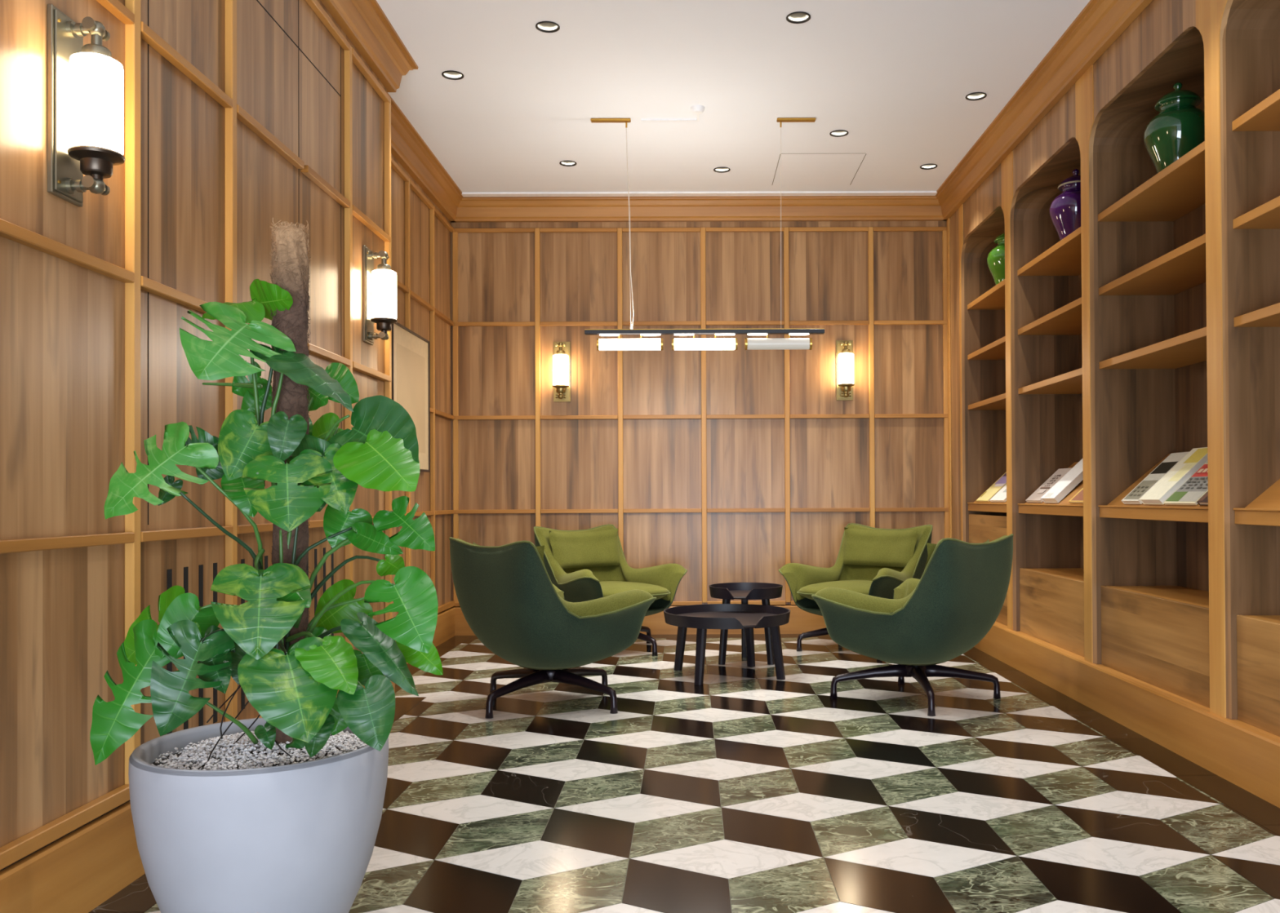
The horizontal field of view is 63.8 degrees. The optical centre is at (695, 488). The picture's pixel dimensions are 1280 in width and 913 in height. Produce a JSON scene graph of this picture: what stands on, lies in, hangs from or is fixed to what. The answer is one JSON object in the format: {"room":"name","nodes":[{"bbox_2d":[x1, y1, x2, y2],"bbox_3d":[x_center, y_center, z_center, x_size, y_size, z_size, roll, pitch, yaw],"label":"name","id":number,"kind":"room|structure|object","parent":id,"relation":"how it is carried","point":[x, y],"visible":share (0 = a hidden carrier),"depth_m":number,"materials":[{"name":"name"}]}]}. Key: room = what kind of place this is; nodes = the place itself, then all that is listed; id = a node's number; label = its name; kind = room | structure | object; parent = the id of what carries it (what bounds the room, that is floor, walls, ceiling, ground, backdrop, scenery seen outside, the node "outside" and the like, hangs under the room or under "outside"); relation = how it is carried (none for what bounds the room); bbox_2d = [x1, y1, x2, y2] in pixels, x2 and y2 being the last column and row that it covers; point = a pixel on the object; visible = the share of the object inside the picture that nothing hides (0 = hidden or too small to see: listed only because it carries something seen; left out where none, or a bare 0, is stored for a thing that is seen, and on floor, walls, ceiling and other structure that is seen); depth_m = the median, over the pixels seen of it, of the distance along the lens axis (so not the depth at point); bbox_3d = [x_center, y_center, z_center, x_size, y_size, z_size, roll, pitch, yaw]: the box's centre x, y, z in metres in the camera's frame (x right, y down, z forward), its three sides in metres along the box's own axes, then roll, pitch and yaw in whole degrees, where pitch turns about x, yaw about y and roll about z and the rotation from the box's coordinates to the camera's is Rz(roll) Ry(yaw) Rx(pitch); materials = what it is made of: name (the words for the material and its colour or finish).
{"room":"lounge","nodes":[
{"label":"lounge","id":0,"kind":"room"},
{"bbox_2d":[0,0,391,871],"bbox_3d":[-1.767,-0.569,1.545,0.589,3.180,7.000,0,-1,0],"label":"wall","id":1,"kind":"structure","parent":0,"point":[239,116],"depth_m":2.73,"materials":[{"name":"brown wood"}]},
{"bbox_2d":[47,4,125,207],"bbox_3d":[-1.438,-0.907,2.445,0.140,0.440,0.124,0,-1,0],"label":"wall sconce","id":2,"kind":"object","parent":1,"relation":"attached to","point":[85,84],"visible":1,"depth_m":2.41,"materials":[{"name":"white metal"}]},
{"bbox_2d":[0,607,454,912],"bbox_3d":[-1.611,0.928,2.758,0.280,0.206,9.450,0,-1,0],"label":"baseboard","id":3,"kind":"structure","parent":1,"relation":"attached to","point":[80,871],"depth_m":2.46,"materials":[{"name":"brown wood"}]},
{"bbox_2d":[320,0,418,92],"bbox_3d":[-1.620,-2.078,1.621,0.478,0.162,7.124,0,-1,0],"label":"trim","id":4,"kind":"structure","parent":1,"relation":"attached to","point":[365,24],"depth_m":4.66,"materials":[{"name":"brown wood"}]},
{"bbox_2d":[362,245,397,345],"bbox_3d":[-1.451,-0.890,4.745,0.140,0.440,0.124,0,-1,0],"label":"wall sconce","id":5,"kind":"object","parent":1,"relation":"attached to","point":[379,285],"visible":1,"depth_m":4.70,"materials":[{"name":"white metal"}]},
{"bbox_2d":[391,153,454,618],"bbox_3d":[-1.919,-0.526,6.369,0.339,3.180,2.650,0,-1,0],"label":"wall","id":6,"kind":"structure","parent":0,"point":[420,233],"depth_m":6.88,"materials":[{"name":"brown wood"}]},
{"bbox_2d":[391,322,430,472],"bbox_3d":[-1.741,-0.535,6.290,0.014,0.855,0.830,0,-1,0],"label":"framed picture","id":7,"kind":"object","parent":6,"relation":"attached to","point":[411,352],"visible":0.61,"depth_m":6.37},
{"bbox_2d":[396,343,425,453],"bbox_3d":[-1.740,-0.535,6.290,0.001,0.615,0.630,0,-1,0],"label":"print","id":8,"kind":"object","parent":7,"relation":"attached to","point":[411,362],"depth_m":6.33},
{"bbox_2d":[386,92,463,222],"bbox_3d":[-1.719,-2.036,6.304,0.124,0.162,2.450,0,-1,0],"label":"trim","id":9,"kind":"structure","parent":6,"relation":"attached to","point":[408,148],"depth_m":6.45,"materials":[{"name":"brown wood"}]},
{"bbox_2d":[88,634,1279,912],"bbox_3d":[0.139,1.084,2.866,4.500,0.120,9.650,0,-1,0],"label":"floor","id":10,"kind":"structure","parent":0,"point":[745,789],"depth_m":3.40,"materials":[{"name":"tile"}]},
{"bbox_2d":[128,718,388,912],"bbox_3d":[-0.961,0.793,2.288,0.532,0.462,0.532,0,-1,0],"label":"planter","id":11,"kind":"object","parent":10,"relation":"on","point":[298,837],"visible":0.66,"depth_m":2.08,"materials":[{"name":"ceramic"}]},
{"bbox_2d":[151,731,367,770],"bbox_3d":[-0.958,0.586,2.289,0.477,0.052,0.483,0,-1,10],"label":"gravel","id":12,"kind":"object","parent":11,"relation":"on","point":[199,754],"visible":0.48,"depth_m":2.22,"materials":[{"name":"white gravel"}]},
{"bbox_2d":[89,217,443,765],"bbox_3d":[-0.903,0.028,2.234,0.735,1.275,0.502,0,-1,0],"label":"monstera plant","id":13,"kind":"object","parent":11,"relation":"in","point":[291,670],"visible":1,"depth_m":2.15,"materials":[{"name":"green plant"}]},
{"bbox_2d":[448,537,656,719],"bbox_3d":[-0.704,0.641,4.990,0.825,0.811,0.859,0,-1,-44],"label":"lounge chair","id":14,"kind":"object","parent":10,"relation":"on","point":[506,594],"visible":1,"depth_m":4.74,"materials":[{"name":"green fabric"}]},
{"bbox_2d":[533,524,687,656],"bbox_3d":[-0.553,0.655,6.723,0.863,0.812,0.826,0,-1,-39],"label":"lounge chair","id":15,"kind":"object","parent":10,"relation":"on","point":[589,564],"visible":0.54,"depth_m":6.75,"materials":[{"name":"green fabric"}]},
{"bbox_2d":[548,528,619,568],"bbox_3d":[-0.750,0.405,6.896,0.587,0.253,0.150,0,-1,-44],"label":"cushion","id":16,"kind":"object","parent":15,"relation":"on","point":[595,548],"depth_m":6.88,"materials":[{"name":"green fabric"}]},
{"bbox_2d":[599,581,669,600],"bbox_3d":[-0.508,0.683,6.647,0.548,0.135,0.626,0,-1,-44],"label":"seat cushion","id":17,"kind":"object","parent":15,"relation":"on","point":[660,590],"depth_m":6.53,"materials":[{"name":"green fabric"}]},
{"bbox_2d":[663,604,790,684],"bbox_3d":[0.177,0.869,5.759,0.712,0.362,0.712,0,-1,0],"label":"coffee table","id":18,"kind":"object","parent":10,"relation":"on","point":[748,617],"visible":1,"depth_m":5.62,"materials":[{"name":"black wood"}]},
{"bbox_2d":[708,582,782,665],"bbox_3d":[0.306,0.822,6.215,0.448,0.462,0.448,0,-1,0],"label":"coffee table","id":19,"kind":"object","parent":10,"relation":"on","point":[727,592],"visible":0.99,"depth_m":6.11,"materials":[{"name":"black wood"}]},
{"bbox_2d":[778,523,932,651],"bbox_3d":[1.055,0.648,6.691,0.866,0.812,0.794,-1,-1,45],"label":"lounge chair","id":20,"kind":"object","parent":10,"relation":"on","point":[870,561],"visible":0.58,"depth_m":6.75,"materials":[{"name":"green fabric"}]},
{"bbox_2d":[798,580,872,600],"bbox_3d":[1.002,0.676,6.636,0.548,0.135,0.626,-1,-1,45],"label":"seat cushion","id":21,"kind":"object","parent":20,"relation":"on","point":[806,588],"depth_m":6.55,"materials":[{"name":"green fabric"}]},
{"bbox_2d":[843,527,917,567],"bbox_3d":[1.243,0.396,6.884,0.587,0.253,0.150,-1,-1,45],"label":"cushion","id":22,"kind":"object","parent":20,"relation":"on","point":[863,547],"depth_m":6.87,"materials":[{"name":"green fabric"}]},
{"bbox_2d":[811,533,1013,716],"bbox_3d":[1.074,0.634,5.081,0.794,0.812,0.866,-1,-1,44],"label":"lounge chair","id":23,"kind":"object","parent":10,"relation":"on","point":[961,592],"visible":1,"depth_m":4.82,"materials":[{"name":"green fabric"}]},
{"bbox_2d":[450,221,948,607],"bbox_3d":[0.030,-0.524,7.601,3.950,3.180,0.249,0,-1,0],"label":"wall","id":24,"kind":"structure","parent":0,"point":[740,465],"depth_m":7.50,"materials":[{"name":"brown wood"}]},
{"bbox_2d":[552,342,570,402],"bbox_3d":[-0.976,-0.851,7.432,0.124,0.440,0.140,0,-1,0],"label":"wall sconce","id":25,"kind":"object","parent":24,"relation":"attached to","point":[562,350],"visible":1,"depth_m":7.40,"materials":[{"name":"white glass"}]},
{"bbox_2d":[454,605,826,635],"bbox_3d":[0.067,0.962,7.477,3.690,0.206,0.030,0,-1,0],"label":"baseboard","id":26,"kind":"structure","parent":24,"relation":"attached to","point":[800,621],"depth_m":7.46,"materials":[{"name":"brown wood"}]},
{"bbox_2d":[450,195,946,222],"bbox_3d":[0.039,-2.034,7.452,3.660,0.162,0.124,0,-1,0],"label":"trim","id":27,"kind":"structure","parent":24,"relation":"attached to","point":[767,208],"depth_m":7.46,"materials":[{"name":"brown wood"}]},
{"bbox_2d":[461,191,937,197],"bbox_3d":[0.039,-2.110,7.356,3.420,0.012,0.074,0,-1,0],"label":"trim","id":28,"kind":"structure","parent":24,"relation":"attached to","point":[855,193],"depth_m":7.33,"materials":[{"name":"white paint"}]},
{"bbox_2d":[835,340,854,400],"bbox_3d":[1.092,-0.862,7.444,0.124,0.440,0.140,0,-1,0],"label":"wall sconce","id":29,"kind":"object","parent":24,"relation":"attached to","point":[844,348],"visible":1,"depth_m":7.41,"materials":[{"name":"white glass"}]},
{"bbox_2d":[376,0,1149,192],"bbox_3d":[0.123,-2.255,2.896,4.500,0.201,9.650,0,-1,0],"label":"ceiling","id":30,"kind":"structure","parent":0,"point":[897,76],"depth_m":5.44,"materials":[{"name":"paint"}]},
{"bbox_2d":[441,70,463,79],"bbox_3d":[-1.250,-2.161,5.280,0.112,0.074,0.112,0,-1,0],"label":"recessed light","id":31,"kind":"object","parent":30,"relation":"in","point":[451,75],"visible":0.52,"depth_m":5.32,"materials":[{"name":"white"}]},
{"bbox_2d":[535,21,559,32],"bbox_3d":[-0.684,-2.168,4.744,0.112,0.074,0.112,0,-1,0],"label":"recessed light","id":32,"kind":"object","parent":30,"relation":"in","point":[543,26],"visible":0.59,"depth_m":4.78,"materials":[{"name":"white"}]},
{"bbox_2d":[559,160,576,166],"bbox_3d":[-0.831,-2.151,6.683,0.112,0.074,0.112,0,-1,0],"label":"recessed light","id":33,"kind":"object","parent":30,"relation":"in","point":[566,163],"visible":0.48,"depth_m":6.72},
{"bbox_2d":[640,105,704,121],"bbox_3d":[-0.130,-2.114,5.809,0.365,0.030,0.222,0,-1,0],"label":"smoke detector","id":34,"kind":"object","parent":30,"relation":"attached to","point":[696,109],"visible":1,"depth_m":5.91,"materials":[{"name":"white plastic"}]},
{"bbox_2d":[584,244,824,351],"bbox_3d":[0.051,-1.089,5.900,1.368,0.604,0.070,0,-1,0],"label":"pendant lamp","id":35,"kind":"object","parent":30,"relation":"hanging from","point":[766,344],"depth_m":5.88,"materials":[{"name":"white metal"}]},
{"bbox_2d":[713,167,730,173],"bbox_3d":[0.176,-2.154,6.827,0.112,0.074,0.112,0,-1,0],"label":"recessed light","id":36,"kind":"object","parent":30,"relation":"in","point":[719,170],"visible":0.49,"depth_m":6.86,"materials":[{"name":"white"}]},
{"bbox_2d":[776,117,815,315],"bbox_3d":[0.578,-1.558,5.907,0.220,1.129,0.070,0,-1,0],"label":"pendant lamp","id":37,"kind":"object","parent":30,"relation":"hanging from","point":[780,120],"depth_m":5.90,"materials":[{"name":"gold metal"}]},
{"bbox_2d":[786,11,810,23],"bbox_3d":[0.468,-2.174,4.663,0.112,0.074,0.112,0,-1,0],"label":"recessed light","id":38,"kind":"object","parent":30,"relation":"in","point":[798,17],"visible":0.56,"depth_m":4.70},
{"bbox_2d":[829,129,848,137],"bbox_3d":[0.862,-2.163,6.152,0.112,0.074,0.112,0,-1,0],"label":"recessed light","id":39,"kind":"object","parent":30,"relation":"in","point":[838,133],"visible":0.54,"depth_m":6.19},
{"bbox_2d":[920,164,937,169],"bbox_3d":[1.542,-2.161,6.781,0.112,0.074,0.112,0,-1,0],"label":"recessed light","id":40,"kind":"object","parent":30,"relation":"in","point":[926,166],"visible":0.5,"depth_m":6.82,"materials":[{"name":"white"}]},
{"bbox_2d":[965,92,986,100],"bbox_3d":[1.530,-2.171,5.591,0.112,0.074,0.112,0,-1,0],"label":"recessed light","id":41,"kind":"object","parent":30,"relation":"in","point":[975,95],"visible":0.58,"depth_m":5.62,"materials":[{"name":"white"}]},
{"bbox_2d":[946,0,1279,739],"bbox_3d":[2.125,-0.574,2.892,0.512,3.180,9.650,0,-1,0],"label":"frame","id":42,"kind":"structure","parent":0,"point":[1209,13],"depth_m":4.85,"materials":[{"name":"brown wood"}]},
{"bbox_2d":[960,164,1007,626],"bbox_3d":[2.069,-0.561,6.636,0.418,2.820,1.082,0,-1,0],"label":"bookcase","id":43,"kind":"object","parent":42,"relation":"attached to","point":[983,301],"visible":0.39,"depth_m":7.14,"materials":[{"name":"brown wood"}]},
{"bbox_2d":[975,471,1006,502],"bbox_3d":[2.044,-0.014,6.922,0.227,0.213,0.280,0,-1,0],"label":"book","id":44,"kind":"object","parent":43,"relation":"in","point":[1001,482],"visible":0.72,"depth_m":6.92,"materials":[{"name":"yellow paper"}]},
{"bbox_2d":[977,486,1001,500],"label":"print","id":45,"kind":"object","parent":44,"relation":"attached to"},
{"bbox_2d":[994,484,1004,486],"bbox_3d":[2.041,-0.020,6.884,0.027,0.001,0.188,-43,0,-1],"label":"print","id":46,"kind":"object","parent":44,"relation":"attached to","point":[997,485],"depth_m":6.89},
{"bbox_2d":[995,476,1006,484],"bbox_3d":[2.078,-0.054,6.913,0.075,0.001,0.244,-43,0,-1],"label":"print","id":47,"kind":"object","parent":44,"relation":"attached to","point":[1002,480],"depth_m":6.94},
{"bbox_2d":[986,232,1004,284],"bbox_3d":[2.038,-1.493,6.670,0.272,0.424,0.272,0,-1,0],"label":"lidded jar","id":48,"kind":"object","parent":43,"relation":"on","point":[996,257],"visible":0.2,"depth_m":6.61,"materials":[{"name":"green ceramic"}]},
{"bbox_2d":[989,484,1006,502],"bbox_3d":[2.045,-0.018,6.582,0.230,0.216,0.300,0,-1,0],"label":"book","id":49,"kind":"object","parent":43,"relation":"in","point":[1001,496],"visible":0.31,"depth_m":6.62,"materials":[{"name":"white paper"}]},
{"bbox_2d":[935,0,1152,221],"bbox_3d":[1.811,-2.083,2.804,0.124,0.162,9.450,0,-1,0],"label":"trim","id":50,"kind":"structure","parent":42,"relation":"attached to","point":[1100,23],"depth_m":5.30,"materials":[{"name":"brown wood"}]},
{"bbox_2d":[1010,84,1084,657],"bbox_3d":[2.075,-0.571,5.497,0.418,2.820,1.194,0,-1,0],"label":"bookcase","id":51,"kind":"object","parent":42,"relation":"attached to","point":[1046,353],"visible":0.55,"depth_m":6.04,"materials":[{"name":"brown wood"}]},
{"bbox_2d":[1025,467,1072,502],"bbox_3d":[2.037,-0.015,5.882,0.209,0.197,0.250,0,-1,0],"label":"book","id":52,"kind":"object","parent":51,"relation":"in","point":[1036,496],"visible":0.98,"depth_m":5.89,"materials":[{"name":"paper"}]},
{"bbox_2d":[1037,488,1046,493],"bbox_3d":[1.986,0.017,5.879,0.032,0.001,0.095,-44,0,-1],"label":"print","id":53,"kind":"object","parent":52,"relation":"attached to","point":[1042,491],"depth_m":5.88},
{"bbox_2d":[1040,457,1083,502],"bbox_3d":[2.058,-0.048,5.607,0.272,0.258,0.210,0,-1,0],"label":"book","id":54,"kind":"object","parent":51,"relation":"in","point":[1074,477],"visible":0.71,"depth_m":5.56,"materials":[{"name":"white paper"}]},
{"bbox_2d":[1044,493,1053,497],"bbox_3d":[1.940,0.039,5.627,0.031,0.001,0.084,-43,0,-1],"label":"print","id":55,"kind":"object","parent":54,"relation":"attached to","point":[1048,495],"depth_m":5.62},
{"bbox_2d":[1049,168,1080,240],"bbox_3d":[2.044,-1.503,5.505,0.272,0.424,0.272,0,-1,0],"label":"lidded jar","id":56,"kind":"object","parent":51,"relation":"on","point":[1065,208],"visible":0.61,"depth_m":5.43,"materials":[{"name":"purple ceramic"}]},
{"bbox_2d":[1068,488,1083,503],"bbox_3d":[2.053,-0.029,5.222,0.228,0.214,0.220,0,-1,0],"label":"book","id":57,"kind":"object","parent":51,"relation":"in","point":[1077,498],"visible":0.24,"depth_m":5.26,"materials":[{"name":"orange paper"}]},
{"bbox_2d":[1071,489,1083,501],"bbox_3d":[1.974,0.035,5.216,0.084,0.001,0.187,-43,0,-1],"label":"print","id":58,"kind":"object","parent":57,"relation":"attached to","point":[1079,497],"depth_m":5.26},
{"bbox_2d":[973,622,1279,808],"bbox_3d":[1.878,0.913,2.778,0.030,0.206,9.450,0,-1,0],"label":"baseboard","id":59,"kind":"structure","parent":42,"relation":"attached to","point":[1248,758],"depth_m":4.14,"materials":[{"name":"brown wood"}]},
{"bbox_2d":[1088,0,1209,708],"bbox_3d":[2.082,-0.582,4.303,0.418,2.820,1.196,0,-1,0],"label":"bookcase","id":60,"kind":"object","parent":42,"relation":"attached to","point":[1148,285],"visible":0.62,"depth_m":4.75,"materials":[{"name":"brown wood"}]},
{"bbox_2d":[1121,452,1188,504],"bbox_3d":[2.059,-0.043,4.580,0.245,0.230,0.175,0,-1,0],"label":"book","id":61,"kind":"object","parent":60,"relation":"in","point":[1134,496],"visible":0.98,"depth_m":4.58,"materials":[{"name":"white paper"}]},
{"bbox_2d":[1124,480,1158,499],"bbox_3d":[1.989,0.008,4.579,0.123,0.001,0.154,-44,0,-1],"label":"print","id":62,"kind":"object","parent":61,"relation":"attached to","point":[1144,483],"depth_m":4.57},
{"bbox_2d":[1143,473,1165,480],"bbox_3d":[2.050,-0.049,4.580,0.044,0.001,0.154,-43,0,-1],"label":"print","id":63,"kind":"object","parent":61,"relation":"attached to","point":[1151,477],"depth_m":4.57},
{"bbox_2d":[1150,462,1177,474],"bbox_3d":[2.093,-0.090,4.580,0.076,0.001,0.154,-43,0,-1],"label":"print","id":64,"kind":"object","parent":61,"relation":"attached to","point":[1163,468],"depth_m":4.58},
{"bbox_2d":[1139,447,1207,505],"bbox_3d":[2.061,-0.051,4.375,0.257,0.243,0.185,0,-1,0],"label":"book","id":65,"kind":"object","parent":60,"relation":"in","point":[1195,459],"visible":0.89,"depth_m":4.34,"materials":[{"name":"white paper"}]},
{"bbox_2d":[1168,462,1196,481],"bbox_3d":[2.057,-0.068,4.331,0.114,0.001,0.087,-43,0,-1],"label":"print","id":66,"kind":"object","parent":65,"relation":"attached to","point":[1188,466],"depth_m":4.33},
{"bbox_2d":[1182,448,1207,463],"bbox_3d":[2.132,-0.138,4.351,0.091,0.001,0.124,-44,0,-1],"label":"print","id":67,"kind":"object","parent":65,"relation":"attached to","point":[1199,453],"depth_m":4.35},
{"bbox_2d":[1143,82,1204,173],"bbox_3d":[2.051,-1.513,4.355,0.272,0.424,0.272,0,-1,0],"label":"lidded jar","id":68,"kind":"object","parent":60,"relation":"on","point":[1179,128],"visible":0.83,"depth_m":4.27,"materials":[{"name":"green ceramic"}]},
{"bbox_2d":[1163,461,1208,505],"bbox_3d":[2.060,-0.038,4.135,0.227,0.213,0.265,0,-1,0],"label":"book","id":69,"kind":"object","parent":60,"relation":"in","point":[1196,486],"visible":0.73,"depth_m":4.16,"materials":[{"name":"paper"}]},
{"bbox_2d":[1165,492,1187,501],"bbox_3d":[1.973,0.035,4.204,0.057,0.001,0.114,-43,0,-1],"label":"print","id":70,"kind":"object","parent":69,"relation":"attached to","point":[1176,496],"depth_m":4.20},
{"bbox_2d":[1175,476,1208,492],"bbox_3d":[2.027,-0.016,4.134,0.090,0.001,0.254,-43,0,-1],"label":"print","id":71,"kind":"object","parent":69,"relation":"attached to","point":[1184,490],"depth_m":4.16},
{"bbox_2d":[1178,491,1205,502],"bbox_3d":[1.974,0.034,4.077,0.057,0.001,0.140,-44,0,-1],"label":"print","id":72,"kind":"object","parent":69,"relation":"attached to","point":[1191,496],"depth_m":4.07},
{"bbox_2d":[1191,464,1208,477],"bbox_3d":[2.088,-0.073,4.135,0.078,0.001,0.254,-43,0,-1],"label":"print","id":73,"kind":"object","parent":69,"relation":"attached to","point":[1197,474],"depth_m":4.22},
{"bbox_2d":[1196,492,1208,505],"bbox_3d":[2.052,-0.036,3.895,0.216,0.204,0.165,0,-1,0],"label":"book","id":74,"kind":"object","parent":60,"relation":"in","point":[1203,500],"visible":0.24,"depth_m":3.95,"materials":[{"name":"brown paper"}]},
{"bbox_2d":[1198,492,1208,501],"bbox_3d":[2.045,-0.042,3.959,0.263,0.001,0.030,-43,0,-1],"label":"print","id":75,"kind":"object","parent":74,"relation":"attached to","point":[1202,499],"depth_m":3.96},
{"bbox_2d":[1219,0,1279,737],"bbox_3d":[2.089,-0.592,3.103,0.418,2.820,1.204,0,-1,0],"label":"bookcase","id":76,"kind":"object","parent":42,"relation":"attached to","point":[1250,38],"visible":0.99,"depth_m":3.65,"materials":[{"name":"brown wood"}]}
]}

